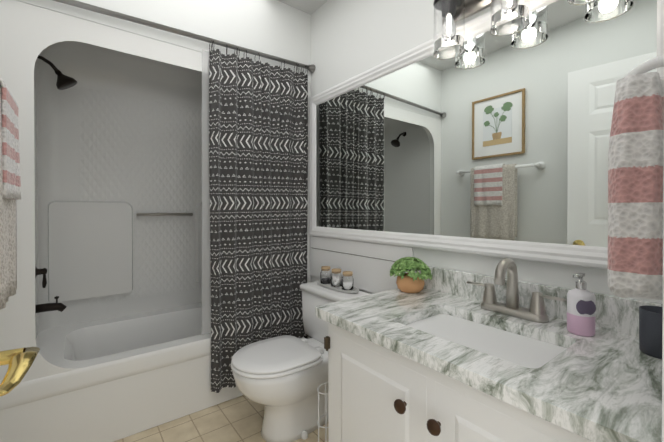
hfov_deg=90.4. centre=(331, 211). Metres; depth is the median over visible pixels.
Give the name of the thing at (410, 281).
potted plant
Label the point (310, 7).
ceiling
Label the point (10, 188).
towel
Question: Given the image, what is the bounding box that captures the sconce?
[433,0,597,59]
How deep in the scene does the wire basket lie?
1.28 m
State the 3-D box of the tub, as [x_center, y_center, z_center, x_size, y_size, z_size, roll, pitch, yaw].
[-0.985,0.062,2.105,1.520,2.068,0.792,0,0,-38]
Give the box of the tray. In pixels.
[317,266,358,293]
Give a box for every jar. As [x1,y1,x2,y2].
[320,266,330,283]
[331,268,341,287]
[342,271,353,290]
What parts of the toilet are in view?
seat, tank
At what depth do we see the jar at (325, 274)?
1.94 m
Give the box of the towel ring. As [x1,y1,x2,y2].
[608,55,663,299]
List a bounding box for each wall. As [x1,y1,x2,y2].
[17,0,310,82]
[311,0,662,303]
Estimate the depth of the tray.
1.85 m
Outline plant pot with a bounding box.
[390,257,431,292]
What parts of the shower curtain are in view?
curtain rod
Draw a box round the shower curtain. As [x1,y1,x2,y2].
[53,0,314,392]
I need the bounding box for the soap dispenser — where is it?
[567,273,595,336]
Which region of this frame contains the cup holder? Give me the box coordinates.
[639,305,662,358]
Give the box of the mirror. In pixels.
[309,0,663,269]
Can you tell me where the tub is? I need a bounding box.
[0,0,310,441]
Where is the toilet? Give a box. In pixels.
[231,281,371,441]
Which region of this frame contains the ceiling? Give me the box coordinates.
[278,0,327,14]
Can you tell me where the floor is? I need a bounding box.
[114,395,327,441]
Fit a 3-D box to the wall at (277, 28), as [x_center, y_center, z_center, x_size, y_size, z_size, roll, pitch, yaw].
[-0.766,-1.108,1.813,1.524,0.463,0.060,0,0,-38]
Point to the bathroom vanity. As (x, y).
(446, 355)
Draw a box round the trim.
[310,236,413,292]
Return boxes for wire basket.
[317,382,327,441]
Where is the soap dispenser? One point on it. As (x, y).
(581, 308)
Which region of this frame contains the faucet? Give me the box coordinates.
[467,258,565,322]
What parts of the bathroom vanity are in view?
door, knob, knob, door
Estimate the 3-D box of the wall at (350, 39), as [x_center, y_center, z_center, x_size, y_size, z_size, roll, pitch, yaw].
[0.453,-0.118,1.584,0.120,2.440,3.640,0,0,-38]
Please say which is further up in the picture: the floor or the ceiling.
the ceiling
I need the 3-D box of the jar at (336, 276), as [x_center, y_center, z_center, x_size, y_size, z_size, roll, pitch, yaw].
[0.025,0.378,1.882,0.066,0.099,0.066,0,0,-38]
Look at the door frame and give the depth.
0.41 m
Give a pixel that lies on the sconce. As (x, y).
(510, 17)
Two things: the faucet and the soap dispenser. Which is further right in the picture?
the soap dispenser
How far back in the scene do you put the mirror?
1.27 m
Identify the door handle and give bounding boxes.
[0,347,39,395]
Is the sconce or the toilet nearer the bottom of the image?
the toilet
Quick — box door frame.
[662,161,663,441]
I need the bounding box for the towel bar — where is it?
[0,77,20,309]
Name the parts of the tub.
spout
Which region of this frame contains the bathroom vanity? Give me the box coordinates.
[315,258,662,441]

